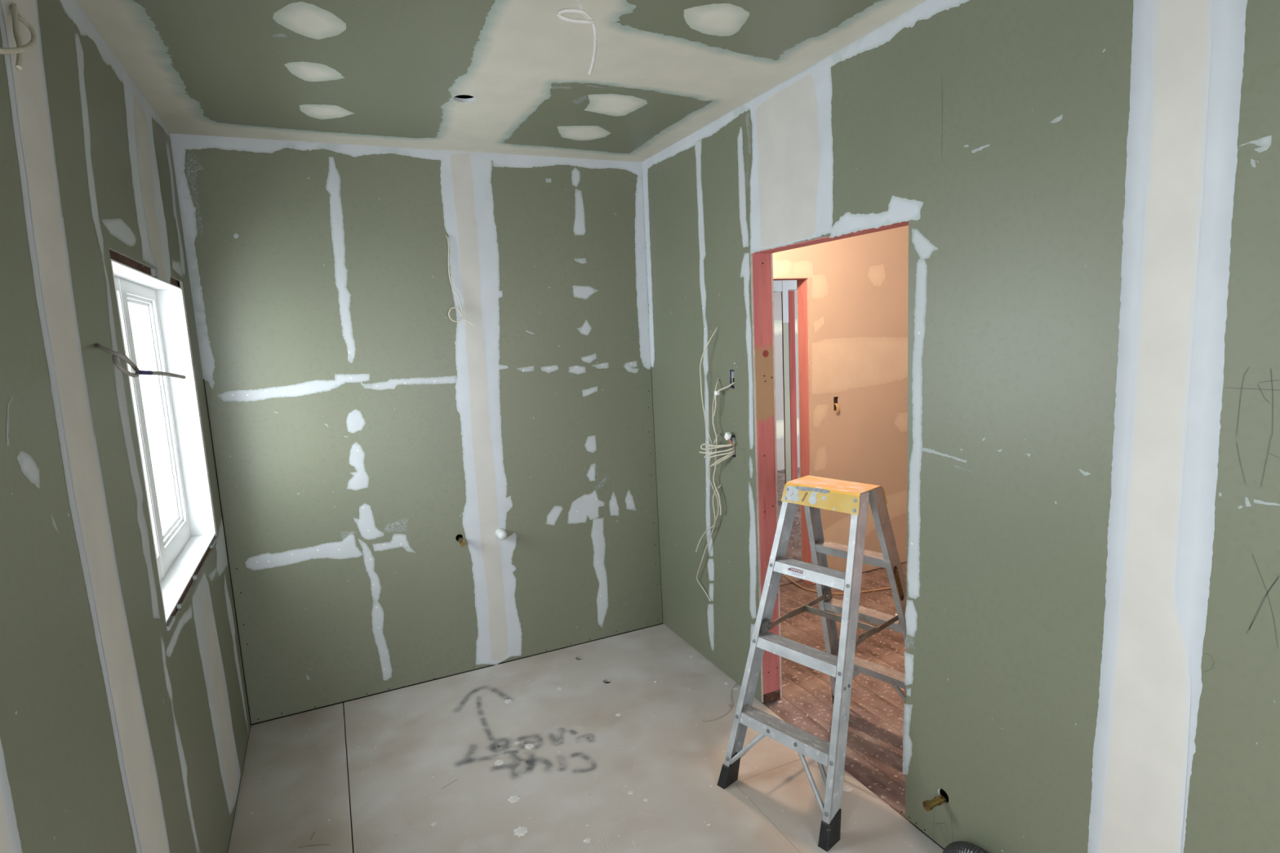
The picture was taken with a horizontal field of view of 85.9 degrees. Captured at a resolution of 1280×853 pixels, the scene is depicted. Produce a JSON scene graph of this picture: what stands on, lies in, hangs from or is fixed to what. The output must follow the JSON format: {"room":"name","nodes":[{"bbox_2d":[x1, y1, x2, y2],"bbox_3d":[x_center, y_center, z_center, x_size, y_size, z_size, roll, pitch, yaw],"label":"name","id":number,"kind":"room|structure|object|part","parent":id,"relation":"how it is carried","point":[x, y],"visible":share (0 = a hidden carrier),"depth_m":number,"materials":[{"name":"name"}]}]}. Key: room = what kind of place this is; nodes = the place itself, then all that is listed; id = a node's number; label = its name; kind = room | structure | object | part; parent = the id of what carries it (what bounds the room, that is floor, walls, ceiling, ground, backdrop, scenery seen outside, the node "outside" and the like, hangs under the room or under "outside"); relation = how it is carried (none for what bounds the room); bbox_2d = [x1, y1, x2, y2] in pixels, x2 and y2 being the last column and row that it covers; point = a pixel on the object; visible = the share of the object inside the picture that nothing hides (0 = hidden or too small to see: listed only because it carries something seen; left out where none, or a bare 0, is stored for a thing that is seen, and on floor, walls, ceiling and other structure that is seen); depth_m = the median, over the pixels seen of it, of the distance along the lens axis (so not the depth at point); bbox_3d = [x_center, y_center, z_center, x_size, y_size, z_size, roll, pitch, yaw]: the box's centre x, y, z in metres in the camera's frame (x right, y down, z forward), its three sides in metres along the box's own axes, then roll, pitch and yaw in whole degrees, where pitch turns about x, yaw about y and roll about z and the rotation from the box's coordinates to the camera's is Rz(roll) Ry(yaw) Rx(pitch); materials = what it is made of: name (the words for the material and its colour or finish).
{"room":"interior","nodes":[
{"label":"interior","id":0,"kind":"room"},
{"bbox_2d":[0,0,250,852],"bbox_3d":[-1.052,0.353,1.083,0.133,2.940,4.660,-6,9,-24],"label":"wall","id":1,"kind":"structure","parent":0,"point":[121,731],"depth_m":1.51,"materials":[{"name":"green paint"}]},
{"bbox_2d":[0,2,37,70],"bbox_3d":[-1.129,-0.725,1.241,0.048,0.255,0.481,-8,10,-33],"label":"electrical cable","id":2,"kind":"object","parent":1,"relation":"attached to","point":[19,51],"visible":0.95,"depth_m":1.22,"materials":[{"name":"white plastic"}]},
{"bbox_2d":[96,343,186,378],"bbox_3d":[-1.242,-0.157,1.689,0.169,0.104,0.242,-6,9,-24],"label":"electrical cable","id":3,"kind":"object","parent":1,"relation":"attached to","point":[115,354],"visible":0.99,"depth_m":1.62,"materials":[{"name":"plastic"}]},
{"bbox_2d":[109,249,217,631],"bbox_3d":[-1.680,0.008,2.380,0.131,1.148,1.166,-6,9,-24],"label":"window","id":4,"kind":"structure","parent":1,"relation":"in","point":[183,547],"depth_m":2.74,"materials":[{"name":"white paint"}]},
{"bbox_3d":[-1.587,0.045,2.082,0.040,1.015,0.467,-6,9,-24],"label":"sash","id":5,"kind":"part","parent":4,"relation":"part of","materials":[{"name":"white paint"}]},
{"bbox_3d":[-1.819,-0.013,2.579,0.040,1.015,0.495,-6,9,-24],"label":"sash","id":6,"kind":"part","parent":4,"relation":"part of","materials":[{"name":"white paint"}]},
{"bbox_3d":[-1.641,0.516,2.426,0.126,0.006,1.046,-6,9,-24],"label":"sill","id":7,"kind":"part","parent":4,"relation":"part of","materials":[{"name":"white paint"}]},
{"bbox_2d":[169,133,662,738],"bbox_3d":[-0.984,-0.002,3.589,2.325,2.940,0.123,-6,9,-24],"label":"wall","id":8,"kind":"structure","parent":0,"point":[358,428],"depth_m":3.46,"materials":[{"name":"green paint"}]},
{"bbox_2d":[445,235,474,326],"bbox_3d":[-0.911,-0.731,3.451,0.123,0.460,0.063,-5,8,-12],"label":"electrical cable","id":9,"kind":"object","parent":8,"relation":"attached to","point":[462,314],"visible":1,"depth_m":3.44,"materials":[{"name":"white plastic"}]},
{"bbox_2d":[456,534,466,546],"bbox_3d":[-0.936,0.593,3.591,0.028,0.033,0.147,-6,9,-24],"label":"pipe","id":10,"kind":"object","parent":8,"relation":"attached to","point":[460,540],"visible":0.88,"depth_m":3.54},
{"bbox_2d":[495,528,506,539],"bbox_3d":[-0.747,0.572,3.685,0.051,0.051,0.131,-6,9,-24],"label":"pipe","id":11,"kind":"object","parent":8,"relation":"attached to","point":[500,533],"visible":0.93,"depth_m":3.64,"materials":[{"name":"grey plastic"}]},
{"bbox_2d":[76,0,925,162],"bbox_3d":[-0.101,-1.163,1.336,2.315,0.102,4.640,-6,9,-24],"label":"ceiling","id":12,"kind":"structure","parent":0,"point":[375,73],"depth_m":2.33,"materials":[{"name":"green paint"}]},
{"bbox_2d":[452,94,475,102],"bbox_3d":[-0.680,-1.277,2.664,0.089,0.014,0.089,-6,9,-24],"label":"liner","id":13,"kind":"object","parent":12,"relation":"attached to","point":[460,100],"visible":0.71,"depth_m":2.70,"materials":[{"name":"grey plastic"}]},
{"bbox_2d":[556,0,597,74],"bbox_3d":[-0.144,-1.113,1.868,0.086,0.194,0.290,-1,8,12],"label":"electrical cable","id":14,"kind":"object","parent":12,"relation":"hanging from","point":[589,20],"visible":1,"depth_m":1.76,"materials":[{"name":"white plastic"}]},
{"bbox_2d":[227,466,944,852],"bbox_3d":[1.895,1.173,4.293,7.882,0.141,7.800,-6,9,-24],"label":"floor","id":15,"kind":"structure","parent":0,"point":[318,817],"depth_m":2.89,"materials":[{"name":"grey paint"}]},
{"bbox_2d":[493,759,504,766],"bbox_3d":[-0.594,1.418,2.903,0.043,0.004,0.047,-4,8,-6],"label":"chip","id":16,"kind":"object","parent":15,"relation":"on","point":[499,762],"visible":1,"depth_m":2.90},
{"bbox_2d":[504,698,511,703],"bbox_3d":[-0.650,1.352,3.390,0.037,0.004,0.042,-6,9,-22],"label":"chip","id":17,"kind":"object","parent":15,"relation":"on","point":[506,701],"visible":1,"depth_m":3.39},
{"bbox_2d":[507,795,519,803],"bbox_3d":[-0.489,1.445,2.671,0.049,0.004,0.048,-6,9,-22],"label":"chip","id":18,"kind":"object","parent":15,"relation":"on","point":[512,799],"visible":1,"depth_m":2.67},
{"bbox_2d":[513,826,528,837],"bbox_3d":[-0.432,1.467,2.495,0.055,0.004,0.061,-3,8,1],"label":"chip","id":19,"kind":"object","parent":15,"relation":"on","point":[520,831],"visible":1,"depth_m":2.49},
{"bbox_2d":[524,743,533,749],"bbox_3d":[-0.486,1.398,3.010,0.042,0.004,0.048,-7,9,-26],"label":"chip","id":20,"kind":"object","parent":15,"relation":"on","point":[529,746],"visible":1,"depth_m":3.00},
{"bbox_2d":[582,837,591,843],"bbox_3d":[-0.185,1.464,2.434,0.026,0.003,0.026,4,10,39],"label":"chip","id":21,"kind":"object","parent":15,"relation":"on","point":[587,840],"visible":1,"depth_m":2.43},
{"bbox_2d":[250,631,928,851],"bbox_3d":[-0.343,1.440,2.659,2.127,0.003,2.345,-6,9,-24],"label":"crumbs","id":22,"kind":"object","parent":15,"relation":"on","point":[642,632],"visible":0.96,"depth_m":2.83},
{"bbox_2d":[702,683,737,721],"bbox_3d":[0.418,1.315,3.272,0.075,0.002,0.392,2,9,33],"label":"string","id":23,"kind":"object","parent":15,"relation":"on","point":[736,683],"visible":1,"depth_m":3.21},
{"bbox_2d":[716,475,906,852],"bbox_3d":[0.770,0.792,2.724,0.893,1.159,0.498,-10,11,-41],"label":"stepladder","id":24,"kind":"object","parent":15,"relation":"on","point":[839,661],"visible":0.84,"depth_m":2.62,"materials":[{"name":"metal"}]},
{"bbox_3d":[0.480,0.803,2.716,0.439,1.138,0.040,-7,9,-28],"label":"rail","id":25,"kind":"part","parent":24,"relation":"part of","materials":[{"name":"metal"}]},
{"bbox_3d":[0.810,0.746,3.009,0.040,1.138,0.439,3,10,35],"label":"rail","id":26,"kind":"part","parent":24,"relation":"part of","materials":[{"name":"metal"}]},
{"bbox_3d":[0.730,0.830,2.439,0.040,1.138,0.439,3,10,35],"label":"rail","id":27,"kind":"part","parent":24,"relation":"part of","materials":[{"name":"metal"}]},
{"bbox_3d":[1.060,0.773,2.732,0.439,1.138,0.040,-7,9,-28],"label":"rail","id":28,"kind":"part","parent":24,"relation":"part of","materials":[{"name":"metal"}]},
{"bbox_2d":[782,577,904,790],"bbox_3d":[1.421,1.256,3.443,1.659,0.003,2.346,-6,9,-24],"label":"crumbs","id":29,"kind":"object","parent":15,"relation":"on","point":[872,577],"visible":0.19,"depth_m":3.46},
{"bbox_2d":[782,574,906,594],"bbox_3d":[1.431,1.078,4.635,0.945,0.009,0.305,0,8,17],"label":"electrical cable","id":30,"kind":"object","parent":15,"relation":"on","point":[783,575],"visible":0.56,"depth_m":4.57,"materials":[{"name":"plastic"}]},
{"bbox_2d":[842,785,853,791],"bbox_3d":[0.795,1.387,2.639,0.040,0.004,0.039,-2,8,5],"label":"chip","id":31,"kind":"object","parent":15,"relation":"on","point":[846,788],"visible":0.98,"depth_m":2.63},
{"bbox_2d":[942,840,987,852],"bbox_3d":[1.056,1.370,2.074,0.064,0.155,0.351,-6,9,-24],"label":"hose","id":32,"kind":"object","parent":15,"relation":"on","point":[958,846],"visible":1,"depth_m":2.14,"materials":[{"name":"black plastic"}]},
{"bbox_2d":[644,225,908,617],"bbox_3d":[1.349,-0.271,4.694,2.850,2.940,0.120,-6,9,-24],"label":"wall","id":33,"kind":"structure","parent":0,"point":[858,286],"depth_m":4.69,"materials":[{"name":"paint"}]},
{"bbox_2d":[773,278,815,585],"bbox_3d":[0.711,0.084,4.441,0.957,2.113,0.096,-6,9,-24],"label":"door frame","id":34,"kind":"structure","parent":33,"relation":"in","point":[802,282],"depth_m":4.58,"materials":[{"name":"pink wood"}]},
{"bbox_2d":[833,396,839,413],"bbox_3d":[1.321,-0.148,4.636,0.046,0.108,0.050,-6,9,-24],"label":"switch box","id":35,"kind":"object","parent":33,"relation":"attached to","point":[836,406],"visible":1,"depth_m":4.64,"materials":[{"name":"beige plastic"}]},
{"bbox_2d":[773,280,797,484],"bbox_3d":[1.246,-0.551,6.620,3.400,2.712,0.114,-6,9,-24],"label":"wall partition","id":36,"kind":"structure","parent":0,"point":[785,286],"depth_m":6.66,"materials":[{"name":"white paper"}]},
{"bbox_2d":[773,289,799,470],"bbox_3d":[1.237,-0.740,8.104,5.560,2.750,0.032,-6,9,-24],"label":"wall","id":37,"kind":"structure","parent":0,"point":[777,295],"depth_m":8.34,"materials":[{"name":"white paint"}]},
{"bbox_2d":[641,0,1279,852],"bbox_3d":[1.029,0.110,2.093,0.120,2.940,4.787,-6,9,-24],"label":"wall","id":38,"kind":"structure","parent":0,"point":[1087,192],"depth_m":1.81,"materials":[{"name":"green paint"}]},
{"bbox_2d":[696,326,719,601],"bbox_3d":[0.320,0.215,3.464,0.074,1.427,0.267,-8,9,-33],"label":"electrical cable","id":39,"kind":"object","parent":38,"relation":"attached to","point":[717,326],"visible":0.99,"depth_m":3.38,"materials":[{"name":"white plastic"}]},
{"bbox_2d":[695,484,722,551],"bbox_3d":[0.339,0.471,3.484,0.056,0.398,0.218,-10,11,-42],"label":"electrical cable","id":40,"kind":"object","parent":38,"relation":"attached to","point":[721,484],"visible":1,"depth_m":3.41,"materials":[{"name":"white plastic"}]},
{"bbox_2d":[711,378,734,496],"bbox_3d":[0.401,0.059,3.293,0.067,0.578,0.178,-6,9,-24],"label":"electrical cable","id":41,"kind":"object","parent":38,"relation":"attached to","point":[715,396],"visible":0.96,"depth_m":3.30,"materials":[{"name":"white plastic"}]},
{"bbox_2d":[714,390,719,395],"bbox_3d":[0.365,-0.160,3.265,0.018,0.020,0.022,-6,9,-24],"label":"clip","id":42,"kind":"object","parent":41,"relation":"attached to","point":[716,393],"visible":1,"depth_m":3.26,"materials":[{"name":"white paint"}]},
{"bbox_2d":[714,480,721,515],"bbox_3d":[0.380,0.348,3.372,0.012,0.167,0.066,-6,9,-24],"label":"electrical cable","id":43,"kind":"object","parent":41,"relation":"hanging from","point":[719,499],"visible":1,"depth_m":3.35,"materials":[{"name":"white plastic"}]},
{"bbox_2d":[728,368,734,388],"bbox_3d":[0.446,-0.223,3.210,0.039,0.090,0.042,-6,9,-24],"label":"box","id":44,"kind":"object","parent":38,"relation":"attached to","point":[731,371],"visible":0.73,"depth_m":3.22,"materials":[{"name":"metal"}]},
{"bbox_2d":[730,435,735,457],"bbox_3d":[0.458,0.091,3.262,0.039,0.108,0.045,-6,9,-24],"label":"box","id":45,"kind":"object","parent":38,"relation":"attached to","point":[733,437],"visible":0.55,"depth_m":3.26,"materials":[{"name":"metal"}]},
{"bbox_2d":[698,433,735,466],"bbox_3d":[0.380,0.116,3.299,0.121,0.155,0.192,-6,9,-24],"label":"electrical cable","id":46,"kind":"object","parent":45,"relation":"attached to","point":[732,452],"visible":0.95,"depth_m":3.27,"materials":[{"name":"white plastic"}]},
{"bbox_2d":[724,431,733,444],"bbox_3d":[0.417,0.056,3.221,0.022,0.058,0.056,-6,9,-24],"label":"connector","id":47,"kind":"object","parent":46,"relation":"attached to","point":[727,436],"visible":1,"depth_m":3.22,"materials":[{"name":"white paint"}]},
{"bbox_2d":[751,221,908,703],"bbox_3d":[0.763,0.301,2.732,0.096,2.130,0.969,-6,9,-24],"label":"door frame","id":48,"kind":"structure","parent":38,"relation":"in","point":[762,261],"depth_m":3.08,"materials":[{"name":"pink wood"}]},
{"bbox_3d":[0.619,1.284,3.294,0.096,0.044,0.044,-6,9,-24],"label":"plate","id":49,"kind":"part","parent":48,"relation":"part of","materials":[{"name":"brown wood"}]},
{"bbox_2d":[922,792,948,811],"bbox_3d":[0.995,1.238,2.279,0.126,0.031,0.031,-6,9,-24],"label":"pipe","id":50,"kind":"object","parent":38,"relation":"attached to","point":[928,806],"visible":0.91,"depth_m":2.26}
]}

